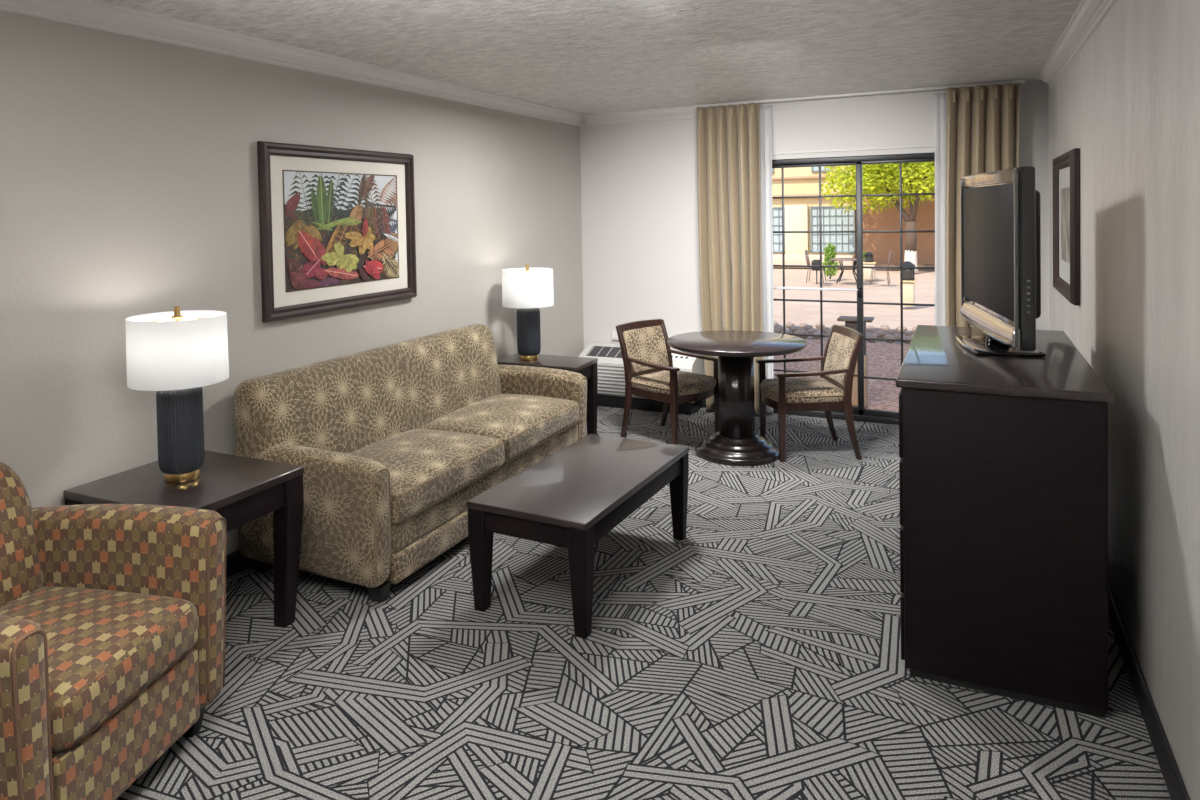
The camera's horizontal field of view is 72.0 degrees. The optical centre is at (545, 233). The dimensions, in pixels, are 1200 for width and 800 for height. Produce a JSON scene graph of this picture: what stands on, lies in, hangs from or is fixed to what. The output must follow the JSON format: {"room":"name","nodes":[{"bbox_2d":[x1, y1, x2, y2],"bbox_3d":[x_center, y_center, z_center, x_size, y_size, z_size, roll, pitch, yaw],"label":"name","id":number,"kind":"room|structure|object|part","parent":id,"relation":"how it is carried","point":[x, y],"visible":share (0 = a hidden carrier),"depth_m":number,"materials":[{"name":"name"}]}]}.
{"room":"hotel room","nodes":[
{"label":"hotel room","id":0,"kind":"room"},
{"bbox_2d":[0,10,583,554],"bbox_3d":[-1.575,0.331,3.574,0.120,2.540,8.410,0,2,27],"label":"wall","id":1,"kind":"structure","parent":0,"point":[129,165],"depth_m":3.51,"materials":[{"name":"beige paint"}]},
{"bbox_2d":[226,549,251,578],"bbox_3d":[-1.492,1.500,3.574,0.016,0.100,8.110,0,2,27],"label":"baseboard","id":2,"kind":"structure","parent":1,"relation":"attached to","point":[236,562],"depth_m":3.73,"materials":[{"name":"black"}]},
{"bbox_2d":[0,0,584,125],"bbox_3d":[-1.512,-0.842,3.499,0.072,0.092,8.110,0,2,27],"label":"trim","id":3,"kind":"structure","parent":1,"relation":"attached to","point":[93,14],"depth_m":3.80,"materials":[{"name":"white"}]},
{"bbox_2d":[257,141,416,322],"bbox_3d":[-1.060,-0.026,4.404,0.038,0.855,1.190,0,2,27],"label":"framed picture","id":4,"kind":"object","parent":1,"relation":"attached to","point":[337,225],"visible":1,"depth_m":4.31,"materials":[{"name":"paper"}]},
{"bbox_2d":[284,171,398,290],"bbox_3d":[-1.063,-0.026,4.406,0.008,0.585,0.888,0,2,27],"label":"painting","id":5,"kind":"object","parent":4,"relation":"attached to","point":[341,228],"depth_m":4.36},
{"bbox_2d":[97,0,1080,113],"bbox_3d":[-0.001,-0.947,2.724,3.710,0.100,8.410,0,2,27],"label":"ceiling","id":6,"kind":"structure","parent":0,"point":[578,56],"depth_m":4.01,"materials":[{"name":"paint"}]},
{"bbox_2d":[694,79,1024,108],"bbox_3d":[2.202,-1.012,6.040,2.280,0.030,0.034,0,2,27],"label":"rail","id":7,"kind":"object","parent":6,"relation":"attached to","point":[1022,81],"visible":0.95,"depth_m":5.98,"materials":[{"name":"white"}]},
{"bbox_2d":[697,103,763,413],"bbox_3d":[1.455,0.195,6.420,0.514,2.385,0.143,0,2,27],"label":"curtain","id":8,"kind":"object","parent":7,"relation":"hanging from","point":[728,137],"visible":0.74,"depth_m":6.39,"materials":[{"name":"beige fabric"}]},
{"bbox_2d":[760,105,773,412],"bbox_3d":[1.714,0.203,6.379,0.064,2.380,0.110,-3,2,-45],"label":"sheer curtain","id":9,"kind":"object","parent":7,"relation":"hanging from","point":[765,111],"visible":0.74,"depth_m":6.37,"materials":[{"name":"fabric"}]},
{"bbox_2d":[934,93,946,325],"bbox_3d":[2.815,0.196,5.848,0.109,2.380,0.043,0,2,27],"label":"sheer curtain","id":10,"kind":"object","parent":7,"relation":"hanging from","point":[940,99],"visible":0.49,"depth_m":5.84,"materials":[{"name":"fabric"}]},
{"bbox_2d":[945,82,1019,326],"bbox_3d":[2.984,0.186,5.626,0.458,2.385,0.144,0,2,27],"label":"curtain","id":11,"kind":"object","parent":7,"relation":"hanging from","point":[982,121],"visible":0.34,"depth_m":5.62,"materials":[{"name":"beige fabric"}]},
{"bbox_2d":[116,406,1170,799],"bbox_3d":[0.057,1.592,2.809,3.710,0.102,8.410,0,2,27],"label":"floor","id":12,"kind":"structure","parent":0,"point":[755,654],"depth_m":2.81,"materials":[{"name":"carpet"}]},
{"bbox_2d":[0,461,226,799],"bbox_3d":[-1.501,1.144,2.334,0.828,0.878,0.835,-1,2,13],"label":"armchair","id":13,"kind":"object","parent":12,"relation":"on","point":[113,616],"visible":1,"depth_m":2.39,"materials":[{"name":"fabric"}]},
{"bbox_3d":[-1.785,1.088,2.396,0.248,0.758,0.700,-1,2,13],"label":"backrest","id":14,"kind":"part","parent":13,"relation":"part of","materials":[{"name":"fabric"}]},
{"bbox_3d":[-1.569,1.205,1.991,0.814,0.608,0.132,-1,2,13],"label":"arm","id":15,"kind":"part","parent":13,"relation":"part of","materials":[{"name":"fabric"}]},
{"bbox_2d":[0,586,197,751],"bbox_3d":[-1.384,1.182,2.309,0.580,0.180,0.544,-1,2,13],"label":"seat cushion","id":16,"kind":"object","parent":13,"relation":"on","point":[108,650],"depth_m":2.27,"materials":[{"name":"fabric"}]},
{"bbox_3d":[-1.482,1.388,2.338,0.760,0.230,0.544,-1,2,13],"label":"rail","id":17,"kind":"part","parent":13,"relation":"part of","materials":[{"name":"fabric"}]},
{"bbox_3d":[-1.417,1.184,2.677,0.814,0.608,0.132,-1,2,13],"label":"arm","id":18,"kind":"part","parent":13,"relation":"part of","materials":[{"name":"fabric"}]},
{"bbox_2d":[63,450,303,627],"bbox_3d":[-1.356,1.245,3.147,0.620,0.628,0.585,0,2,27],"label":"end table","id":19,"kind":"object","parent":12,"relation":"on","point":[242,490],"visible":0.56,"depth_m":3.14,"materials":[{"name":"brown wood"}]},
{"bbox_3d":[-1.691,1.270,3.042,0.112,0.596,0.085,0,2,27],"label":"leg","id":20,"kind":"part","parent":19,"relation":"part of","materials":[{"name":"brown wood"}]},
{"bbox_2d":[126,306,228,482],"bbox_3d":[-1.391,0.603,3.130,0.355,0.657,0.355,0,2,27],"label":"table lamp","id":21,"kind":"object","parent":19,"relation":"on","point":[176,353],"visible":1,"depth_m":3.05,"materials":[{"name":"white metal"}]},
{"bbox_3d":[-1.394,0.436,3.126,0.355,0.248,0.355,0,2,27],"label":"lamp shade","id":22,"kind":"part","parent":21,"relation":"part of","materials":[{"name":"fabric"}]},
{"bbox_3d":[-1.020,1.252,3.253,0.112,0.596,0.085,0,2,27],"label":"leg","id":23,"kind":"part","parent":19,"relation":"part of","materials":[{"name":"brown wood"}]},
{"bbox_2d":[233,324,586,601],"bbox_3d":[-0.567,1.064,4.453,0.830,0.891,2.139,0,2,27],"label":"sofa","id":24,"kind":"object","parent":12,"relation":"on","point":[392,443],"visible":0.86,"depth_m":3.93,"materials":[{"name":"fabric"}]},
{"bbox_3d":[-1.023,1.200,3.570,0.820,0.542,0.143,0,2,27],"label":"arm","id":25,"kind":"part","parent":24,"relation":"part of","materials":[{"name":"fabric"}]},
{"bbox_3d":[-0.838,1.016,4.537,0.268,0.791,2.040,0,2,27],"label":"backrest","id":26,"kind":"part","parent":24,"relation":"part of","materials":[{"name":"fabric"}]},
{"bbox_2d":[349,429,504,521],"bbox_3d":[-0.665,1.126,3.984,0.580,0.180,0.915,0,2,27],"label":"seat cushion","id":27,"kind":"object","parent":24,"relation":"on","point":[427,468],"depth_m":3.91,"materials":[{"name":"fabric"}]},
{"bbox_3d":[-0.561,1.326,4.460,0.800,0.255,1.855,0,2,27],"label":"rail","id":28,"kind":"part","parent":24,"relation":"part of","materials":[{"name":"fabric"}]},
{"bbox_2d":[420,394,578,461],"bbox_3d":[-0.248,1.096,4.802,0.580,0.180,0.915,0,2,27],"label":"seat cushion","id":29,"kind":"object","parent":24,"relation":"on","point":[525,423],"depth_m":4.66,"materials":[{"name":"fabric"}]},
{"bbox_3d":[-0.115,1.136,5.347,0.820,0.542,0.143,0,2,27],"label":"arm","id":30,"kind":"part","parent":24,"relation":"part of","materials":[{"name":"fabric"}]},
{"bbox_2d":[497,353,597,434],"bbox_3d":[0.004,1.166,5.657,0.630,0.600,0.370,0,2,27],"label":"end table","id":31,"kind":"object","parent":12,"relation":"on","point":[587,367],"visible":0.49,"depth_m":5.62,"materials":[{"name":"brown wood"}]},
{"bbox_2d":[502,264,553,360],"bbox_3d":[-0.117,0.539,5.679,0.355,0.657,0.355,0,2,27],"label":"table lamp","id":32,"kind":"object","parent":31,"relation":"on","point":[527,289],"visible":1,"depth_m":5.58,"materials":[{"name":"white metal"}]},
{"bbox_3d":[-0.121,0.372,5.675,0.355,0.248,0.355,0,2,27],"label":"lamp shade","id":33,"kind":"part","parent":32,"relation":"part of","materials":[{"name":"fabric"}]},
{"bbox_3d":[0.318,1.175,5.662,0.070,0.570,0.070,0,2,27],"label":"leg","id":34,"kind":"part","parent":31,"relation":"part of","materials":[{"name":"brown wood"}]},
{"bbox_2d":[466,434,688,638],"bbox_3d":[0.197,1.291,3.704,0.545,0.447,1.130,0,2,30],"label":"coffee table","id":35,"kind":"object","parent":12,"relation":"on","point":[576,495],"visible":1,"depth_m":3.38,"materials":[{"name":"brown wood"}]},
{"bbox_3d":[-0.261,1.323,3.364,0.078,0.419,0.078,0,2,30],"label":"leg","id":36,"kind":"part","parent":35,"relation":"part of","materials":[{"name":"brown wood"}]},
{"bbox_3d":[0.140,1.321,3.136,0.078,0.419,0.078,0,2,30],"label":"leg","id":37,"kind":"part","parent":35,"relation":"part of","materials":[{"name":"brown wood"}]},
{"bbox_3d":[0.656,1.287,4.044,0.078,0.419,0.078,0,2,30],"label":"leg","id":38,"kind":"part","parent":35,"relation":"part of","materials":[{"name":"brown wood"}]},
{"bbox_2d":[579,343,703,414],"bbox_3d":[0.778,1.184,6.766,0.980,0.476,0.324,0,2,27],"label":"air conditioner","id":39,"kind":"object","parent":12,"relation":"on","point":[610,367],"visible":0.26,"depth_m":6.70,"materials":[{"name":"grey plastic"}]},
{"bbox_2d":[586,346,621,357],"bbox_3d":[0.674,0.985,6.773,0.670,0.060,0.163,0,2,27],"label":"grille","id":40,"kind":"object","parent":39,"relation":"attached to","point":[593,351],"depth_m":6.85,"materials":[{"name":"grey"}]},
{"bbox_3d":[1.078,0.978,6.564,0.220,0.066,0.165,0,2,27],"label":"control panel","id":41,"kind":"part","parent":39,"relation":"part of","materials":[{"name":"white"}]},
{"bbox_2d":[616,319,718,444],"bbox_3d":[0.876,1.044,5.808,0.537,0.803,0.609,-2,2,-41],"label":"dining chair","id":42,"kind":"object","parent":12,"relation":"on","point":[649,371],"visible":0.98,"depth_m":5.79,"materials":[{"name":"brown wood"}]},
{"bbox_3d":[0.562,1.055,5.827,0.044,0.792,0.126,-2,2,-41],"label":"post","id":43,"kind":"part","parent":42,"relation":"part of","materials":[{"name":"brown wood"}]},
{"bbox_3d":[0.690,0.668,6.003,0.454,0.056,0.060,-2,2,-41],"label":"rail","id":44,"kind":"part","parent":42,"relation":"part of","materials":[{"name":"brown wood"}]},
{"bbox_3d":[0.718,0.837,5.979,0.410,0.296,0.122,-2,2,-41],"label":"panel","id":45,"kind":"part","parent":42,"relation":"part of","materials":[{"name":"fabric"}]},
{"bbox_3d":[0.749,1.002,5.952,0.454,0.038,0.040,-2,2,-41],"label":"rail","id":46,"kind":"part","parent":42,"relation":"part of","materials":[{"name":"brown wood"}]},
{"bbox_3d":[0.721,0.891,5.618,0.057,0.038,0.467,-2,2,-39],"label":"armrest","id":47,"kind":"part","parent":42,"relation":"part of","materials":[{"name":"brown wood"}]},
{"bbox_3d":[0.900,1.041,6.121,0.044,0.792,0.126,-2,2,-41],"label":"post","id":48,"kind":"part","parent":42,"relation":"part of","materials":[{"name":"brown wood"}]},
{"bbox_2d":[631,370,715,395],"bbox_3d":[0.912,1.035,5.765,0.466,0.088,0.482,-2,2,-41],"label":"seat cushion","id":49,"kind":"object","parent":42,"relation":"on","point":[646,382],"depth_m":5.65,"materials":[{"name":"fabric"}]},
{"bbox_3d":[0.913,1.104,5.767,0.452,0.054,0.468,-2,2,-41],"label":"seat frame","id":50,"kind":"part","parent":42,"relation":"part of","materials":[{"name":"brown wood"}]},
{"bbox_3d":[0.857,1.183,5.477,0.040,0.543,0.045,-2,2,-41],"label":"leg","id":51,"kind":"part","parent":42,"relation":"part of","materials":[{"name":"brown wood"}]},
{"bbox_3d":[1.077,0.876,5.927,0.057,0.038,0.467,-2,2,-42],"label":"armrest","id":52,"kind":"part","parent":42,"relation":"part of","materials":[{"name":"brown wood"}]},
{"bbox_3d":[1.212,1.168,5.785,0.040,0.543,0.045,-2,2,-41],"label":"leg","id":53,"kind":"part","parent":42,"relation":"part of","materials":[{"name":"brown wood"}]},
{"bbox_2d":[667,330,806,465],"bbox_3d":[1.255,1.074,5.403,0.890,0.750,0.890,0,2,27],"label":"pedestal table","id":54,"kind":"object","parent":12,"relation":"on","point":[736,442],"visible":0.99,"depth_m":5.29,"materials":[{"name":"brown wood"}]},
{"bbox_2d":[756,325,863,461],"bbox_3d":[1.736,1.037,5.455,0.609,0.803,0.537,-1,2,0],"label":"dining chair","id":55,"kind":"object","parent":12,"relation":"on","point":[832,391],"visible":1,"depth_m":5.27,"materials":[{"name":"brown wood"}]},
{"bbox_3d":[1.501,1.165,5.693,0.045,0.543,0.040,-1,2,0],"label":"leg","id":56,"kind":"part","parent":55,"relation":"part of","materials":[{"name":"brown wood"}]},
{"bbox_3d":[1.500,1.177,5.223,0.045,0.543,0.040,-1,2,0],"label":"leg","id":57,"kind":"part","parent":55,"relation":"part of","materials":[{"name":"brown wood"}]},
{"bbox_3d":[1.692,0.871,5.685,0.467,0.038,0.057,-1,2,2],"label":"armrest","id":58,"kind":"part","parent":55,"relation":"part of","materials":[{"name":"brown wood"}]},
{"bbox_2d":[761,378,843,402],"bbox_3d":[1.680,1.028,5.454,0.482,0.088,0.466,-1,2,0],"label":"seat cushion","id":59,"kind":"object","parent":55,"relation":"on","point":[796,390],"depth_m":5.28,"materials":[{"name":"fabric"}]},
{"bbox_3d":[1.682,1.097,5.456,0.468,0.054,0.452,-1,2,0],"label":"seat frame","id":60,"kind":"part","parent":55,"relation":"part of","materials":[{"name":"brown wood"}]},
{"bbox_3d":[1.692,0.883,5.214,0.467,0.038,0.057,-1,2,-1],"label":"armrest","id":61,"kind":"part","parent":55,"relation":"part of","materials":[{"name":"brown wood"}]},
{"bbox_3d":[1.957,1.032,5.678,0.126,0.792,0.044,-1,2,0],"label":"post","id":62,"kind":"part","parent":55,"relation":"part of","materials":[{"name":"brown wood"}]},
{"bbox_3d":[1.928,0.993,5.453,0.040,0.038,0.454,-1,2,0],"label":"rail","id":63,"kind":"part","parent":55,"relation":"part of","materials":[{"name":"brown wood"}]},
{"bbox_3d":[1.966,0.827,5.448,0.122,0.296,0.410,-1,2,0],"label":"panel","id":64,"kind":"part","parent":55,"relation":"part of","materials":[{"name":"fabric"}]},
{"bbox_3d":[2.001,0.658,5.444,0.060,0.056,0.454,-1,2,0],"label":"rail","id":65,"kind":"part","parent":55,"relation":"part of","materials":[{"name":"brown wood"}]},
{"bbox_3d":[1.957,1.044,5.230,0.126,0.792,0.044,-1,2,0],"label":"post","id":66,"kind":"part","parent":55,"relation":"part of","materials":[{"name":"brown wood"}]},
{"bbox_2d":[896,325,1112,717],"bbox_3d":[1.787,0.981,3.286,0.612,1.027,1.400,0,2,27],"label":"dresser","id":67,"kind":"object","parent":12,"relation":"on","point":[1003,464],"visible":1,"depth_m":2.68,"materials":[{"name":"brown wood"}]},
{"bbox_3d":[1.368,0.652,3.111,0.016,0.220,0.640,0,2,27],"label":"drawer","id":68,"kind":"part","parent":67,"relation":"part of","materials":[{"name":"brown wood"}]},
{"bbox_3d":[1.372,0.887,3.118,0.016,0.220,0.640,0,2,27],"label":"drawer","id":69,"kind":"part","parent":67,"relation":"part of","materials":[{"name":"brown wood"}]},
{"bbox_3d":[1.377,1.122,3.124,0.016,0.220,0.640,0,2,27],"label":"drawer","id":70,"kind":"part","parent":67,"relation":"part of","materials":[{"name":"brown wood"}]},
{"bbox_3d":[1.381,1.357,3.130,0.016,0.220,0.640,0,2,27],"label":"drawer","id":71,"kind":"part","parent":67,"relation":"part of","materials":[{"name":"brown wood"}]},
{"bbox_2d":[955,166,1045,356],"bbox_3d":[1.836,0.106,3.368,0.253,0.715,0.969,-1,2,16],"label":"television","id":72,"kind":"object","parent":67,"relation":"on","point":[1000,209],"visible":1,"depth_m":3.15,"materials":[{"name":"black"}]},
{"bbox_2d":[580,80,1048,374],"bbox_3d":[1.897,0.189,6.430,3.470,2.540,0.140,0,2,27],"label":"wall","id":73,"kind":"structure","parent":0,"point":[639,180],"depth_m":6.77,"materials":[{"name":"white paint"}]},
{"bbox_2d":[612,330,618,339],"bbox_3d":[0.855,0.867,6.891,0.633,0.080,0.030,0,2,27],"label":"power outlet","id":74,"kind":"object","parent":73,"relation":"attached to","point":[614,337],"visible":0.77,"depth_m":7.02,"materials":[{"name":"white"}]},
{"bbox_2d":[584,106,696,125],"bbox_3d":[0.835,-0.976,6.811,1.098,0.092,0.072,0,2,27],"label":"trim","id":75,"kind":"structure","parent":73,"relation":"attached to","point":[685,112],"depth_m":6.83,"materials":[{"name":"white"}]},
{"bbox_2d":[702,399,705,407],"bbox_3d":[0.967,1.366,6.860,1.370,0.100,0.016,0,2,27],"label":"baseboard","id":76,"kind":"structure","parent":73,"relation":"attached to","point":[704,400],"depth_m":6.69,"materials":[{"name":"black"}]},
{"bbox_2d":[766,152,934,424],"bbox_3d":[2.237,0.418,6.224,1.440,1.990,0.123,0,2,27],"label":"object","id":77,"kind":"structure","parent":73,"relation":"in","point":[860,414],"depth_m":6.15,"materials":[{"name":"black metal"}]},
{"bbox_3d":[2.014,0.413,6.378,0.842,1.900,0.030,0,2,27],"label":"panel frame","id":78,"kind":"part","parent":77,"relation":"part of","materials":[{"name":"black metal"}]},
{"bbox_3d":[2.592,0.411,6.039,0.580,1.900,0.030,0,2,27],"label":"panel frame","id":79,"kind":"part","parent":77,"relation":"part of","materials":[{"name":"black metal"}]},
{"bbox_2d":[772,145,934,154],"bbox_3d":[2.199,-0.621,6.161,1.440,0.014,0.012,0,2,27],"label":"trim","id":80,"kind":"structure","parent":73,"relation":"attached to","point":[923,145],"depth_m":6.11,"materials":[{"name":"white"}]},
{"bbox_2d":[773,339,908,411],"bbox_3d":[3.188,1.491,8.425,30.000,0.200,3.600,0,2,27],"label":"floor","id":81,"kind":"structure","parent":0,"point":[884,360],"depth_m":8.59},
{"bbox_2d":[837,316,873,406],"bbox_3d":[2.589,1.063,6.861,0.270,0.723,0.200,0,2,27],"label":"pedestal","id":82,"kind":"object","parent":81,"relation":"on","point":[850,321],"visible":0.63,"depth_m":6.79,"materials":[{"name":"beige"}]},
{"bbox_3d":[2.582,0.712,6.852,0.270,0.022,0.200,0,2,27],"label":"lid","id":83,"kind":"part","parent":82,"relation":"part of","materials":[{"name":"brown"}]},
{"bbox_2d":[773,267,934,344],"bbox_3d":[7.360,1.126,20.998,60.000,0.200,40.000,0,2,27],"label":"pavement","id":84,"kind":"structure","parent":0,"point":[796,312],"depth_m":15.27,"materials":[{"name":"concrete"}]},
{"bbox_2d":[774,326,786,332],"bbox_3d":[3.117,1.291,10.906,0.149,0.135,0.164,-2,2,-27],"label":"rock","id":85,"kind":"object","parent":84,"relation":"on","point":[778,329],"visible":0.49,"depth_m":10.88,"materials":[{"name":"stone"}]},
{"bbox_2d":[786,322,793,328],"bbox_3d":[3.390,1.275,11.420,0.115,0.087,0.158,0,2,23],"label":"rock","id":86,"kind":"object","parent":84,"relation":"on","point":[788,324],"visible":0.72,"depth_m":11.37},
{"bbox_2d":[790,326,803,332],"bbox_3d":[3.325,1.284,10.870,0.142,0.130,0.195,-2,2,-35],"label":"rock","id":87,"kind":"object","parent":84,"relation":"on","point":[794,328],"visible":0.46,"depth_m":10.84,"materials":[{"name":"stone"}]},
{"bbox_2d":[794,329,808,338],"bbox_3d":[3.283,1.294,10.567,0.193,0.129,0.140,-1,2,-5],"label":"rock","id":88,"kind":"object","parent":84,"relation":"on","point":[800,331],"visible":0.66,"depth_m":10.53,"materials":[{"name":"stone"}]},
{"bbox_2d":[804,325,812,330],"bbox_3d":[3.528,1.281,11.032,0.132,0.109,0.141,-1,2,21],"label":"rock","id":89,"kind":"object","parent":84,"relation":"on","point":[807,327],"visible":0.49,"depth_m":10.99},
{"bbox_2d":[807,328,818,333],"bbox_3d":[3.498,1.289,10.752,0.167,0.092,0.122,-1,2,-5],"label":"rock","id":90,"kind":"object","parent":84,"relation":"on","point":[810,331],"visible":0.51,"depth_m":10.70,"materials":[{"name":"stone"}]},
{"bbox_2d":[772,165,855,267],"bbox_3d":[3.820,-2.342,27.957,13.200,6.600,6.600,0,2,27],"label":"building","id":91,"kind":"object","parent":84,"relation":"on","point":[800,214],"visible":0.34,"depth_m":23.08,"materials":[{"name":"beige paint"}]},
{"bbox_3d":[6.375,-0.107,23.702,1.040,1.260,0.030,0,2,27],"label":"pane","id":92,"kind":"part","parent":91,"relation":"part of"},
{"bbox_3d":[7.707,-2.214,22.945,0.520,0.940,0.030,0,2,27],"label":"pane","id":93,"kind":"part","parent":91,"relation":"part of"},
{"bbox_3d":[7.987,-0.116,22.879,1.140,1.260,0.030,0,2,27],"label":"pane","id":94,"kind":"part","parent":91,"relation":"part of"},
{"bbox_2d":[805,250,825,282],"bbox_3d":[5.973,0.724,18.209,0.408,0.709,0.356,0,2,27],"label":"bistro chair","id":95,"kind":"object","parent":84,"relation":"on","point":[806,251],"visible":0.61,"depth_m":18.26,"materials":[{"name":"brown metal"}]},
{"bbox_3d":[5.822,0.555,18.279,0.077,0.370,0.338,0,2,27],"label":"backrest","id":96,"kind":"part","parent":95,"relation":"part of","materials":[{"name":"brown metal"}]},
{"bbox_2d":[811,260,819,283],"bbox_3d":[5.841,0.830,17.718,0.190,0.525,0.190,0,2,27],"label":"lantern post","id":97,"kind":"object","parent":84,"relation":"on","point":[814,262],"visible":0.62,"depth_m":17.64,"materials":[{"name":"black metal"}]},
{"bbox_2d":[813,331,824,338],"bbox_3d":[3.481,1.295,10.476,0.176,0.097,0.128,-2,2,-16],"label":"rock","id":98,"kind":"object","parent":84,"relation":"on","point":[817,332],"visible":0.68,"depth_m":10.43,"materials":[{"name":"stone"}]},
{"bbox_2d":[815,323,824,330],"bbox_3d":[3.755,1.275,11.244,0.130,0.114,0.131,-1,2,0],"label":"rock","id":99,"kind":"object","parent":84,"relation":"on","point":[817,325],"visible":0.58,"depth_m":11.21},
{"bbox_2d":[822,243,838,278],"bbox_3d":[6.538,0.631,18.932,0.406,0.831,0.412,0,2,27],"label":"bush","id":100,"kind":"object","parent":84,"relation":"on","point":[829,250],"visible":0.84,"depth_m":18.87,"materials":[{"name":"green plant"}]},
{"bbox_2d":[830,258,866,283],"bbox_3d":[6.584,0.817,17.900,0.760,0.526,0.760,0,2,27],"label":"bistro table","id":101,"kind":"object","parent":84,"relation":"on","point":[833,259],"visible":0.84,"depth_m":17.82,"materials":[{"name":"brown metal"}]},
{"bbox_2d":[863,252,876,279],"bbox_3d":[7.332,0.730,18.639,0.290,0.620,0.290,0,2,27],"label":"pillar","id":102,"kind":"structure","parent":84,"relation":"on","point":[869,256],"depth_m":18.55,"materials":[{"name":"beige paint"}]},
{"bbox_3d":[7.329,0.565,18.634,0.115,0.153,0.115,0,2,27],"label":"lantern glass","id":103,"kind":"part","parent":102,"relation":"part of","materials":[{"name":"grey"}]},
{"bbox_2d":[866,332,876,342],"bbox_3d":[4.022,1.293,10.183,0.149,0.135,0.165,-1,2,15],"label":"rock","id":104,"kind":"object","parent":84,"relation":"on","point":[868,335],"visible":0.68,"depth_m":10.13,"materials":[{"name":"stone"}]},
{"bbox_2d":[866,328,881,332],"bbox_3d":[4.266,1.273,10.682,0.135,0.102,0.186,-2,2,-39],"label":"rock","id":105,"kind":"object","parent":84,"relation":"on","point":[872,330],"visible":0.52,"depth_m":10.64,"materials":[{"name":"stone"}]},
{"bbox_2d":[821,162,934,272],"bbox_3d":[9.570,-1.414,20.258,5.461,4.776,2.415,0,2,23],"label":"tree","id":106,"kind":"object","parent":84,"relation":"on","point":[875,177],"visible":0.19,"depth_m":20.44,"materials":[{"name":"green plant"}]},
{"bbox_2d":[870,251,890,284],"bbox_3d":[7.093,0.723,17.412,0.408,0.709,0.356,0,2,27],"label":"bistro chair","id":107,"kind":"object","parent":84,"relation":"on","point":[890,251],"visible":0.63,"depth_m":17.35,"materials":[{"name":"brown metal"}]},
{"bbox_2d":[875,331,887,338],"bbox_3d":[4.239,1.284,10.405,0.172,0.115,0.125,-1,2,6],"label":"rock","id":108,"kind":"object","parent":84,"relation":"on","point":[880,334],"visible":0.62,"depth_m":10.36,"materials":[{"name":"stone"}]},
{"bbox_2d":[879,325,889,331],"bbox_3d":[4.479,1.264,10.861,0.145,0.120,0.156,-1,2,18],"label":"rock","id":109,"kind":"object","parent":84,"relation":"on","point":[885,328],"visible":0.54,"depth_m":10.81,"materials":[{"name":"stone"}]},
{"bbox_2d":[883,334,895,343],"bbox_3d":[4.222,1.293,10.108,0.120,0.110,0.165,-1,2,-3],"label":"rock","id":110,"kind":"object","parent":84,"relation":"on","point":[888,336],"visible":0.75,"depth_m":10.06,"materials":[{"name":"stone"}]},
{"bbox_2d":[887,329,897,334],"bbox_3d":[4.453,1.277,10.570,0.135,0.104,0.126,-2,2,-28],"label":"rock","id":111,"kind":"object","parent":84,"relation":"on","point":[890,331],"visible":0.61,"depth_m":10.53,"materials":[{"name":"stone"}]},
{"bbox_2d":[855,163,934,269],"bbox_3d":[15.412,-0.612,22.020,12.670,2.810,6.750,0,2,27],"label":"building wing","id":112,"kind":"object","parent":84,"relation":"on","point":[880,245],"visible":0.15,"depth_m":22.00,"materials":[{"name":"paint"}]},
{"bbox_2d":[893,333,903,339],"bbox_3d":[4.406,1.286,10.256,0.118,0.089,0.161,0,2,44],"label":"rock","id":113,"kind":"object","parent":84,"relation":"on","point":[897,336],"visible":0.49,"depth_m":10.20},
{"bbox_2d":[895,326,907,334],"bbox_3d":[4.662,1.269,10.775,0.135,0.118,0.134,-1,2,-5],"label":"rock","id":114,"kind":"object","parent":84,"relation":"on","point":[898,328],"visible":0.6,"depth_m":10.73,"materials":[{"name":"stone"}]},
{"bbox_2d":[899,261,915,306],"bbox_3d":[5.984,0.829,13.601,0.250,0.740,0.250,0,2,27],"label":"pillar","id":115,"kind":"structure","parent":84,"relation":"on","point":[909,280],"depth_m":13.51,"materials":[{"name":"beige paint"}]},
{"bbox_3d":[5.981,0.654,13.596,0.155,0.207,0.155,0,2,27],"label":"lantern glass","id":116,"kind":"part","parent":115,"relation":"part of","materials":[{"name":"grey"}]},
{"bbox_2d":[903,336,912,343],"bbox_3d":[4.398,1.287,9.987,0.140,0.105,0.191,-1,2,9],"label":"rock","id":117,"kind":"object","parent":84,"relation":"on","point":[904,337],"visible":0.48,"depth_m":9.93,"materials":[{"name":"stone"}]},
{"bbox_2d":[904,330,912,335],"bbox_3d":[4.620,1.282,10.467,0.117,0.102,0.115,-2,2,-41],"label":"rock","id":118,"kind":"object","parent":84,"relation":"on","point":[906,333],"visible":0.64,"depth_m":10.43,"materials":[{"name":"stone"}]},
{"bbox_2d":[1048,0,1199,799],"bbox_3d":[1.622,0.313,1.941,0.120,2.540,8.410,0,2,27],"label":"wall","id":119,"kind":"structure","parent":0,"point":[1129,99],"depth_m":2.53,"materials":[{"name":"paint"}]},
{"bbox_2d":[1053,148,1079,305],"bbox_3d":[2.806,-0.046,4.447,0.038,0.770,0.930,0,2,27],"label":"framed picture","id":120,"kind":"object","parent":119,"relation":"attached to","point":[1066,195],"visible":1,"depth_m":4.36,"materials":[{"name":"brown wood"}]},
{"bbox_2d":[1061,187,1069,263],"bbox_3d":[2.811,-0.046,4.444,0.004,0.400,0.500,0,2,27],"label":"print","id":121,"kind":"object","parent":120,"relation":"attached to","point":[1065,191],"depth_m":4.45},
{"bbox_2d":[1039,0,1117,88],"bbox_3d":[1.457,-0.856,1.843,0.072,0.092,7.860,0,2,27],"label":"trim","id":122,"kind":"structure","parent":119,"relation":"attached to","point":[1089,14],"depth_m":3.86,"materials":[{"name":"white"}]},
{"bbox_2d":[1108,582,1190,799],"bbox_3d":[1.584,1.483,2.003,0.016,0.100,8.110,0,2,27],"label":"baseboard","id":123,"kind":"structure","parent":119,"relation":"attached to","point":[1177,790],"depth_m":2.50,"materials":[{"name":"black"}]}
]}

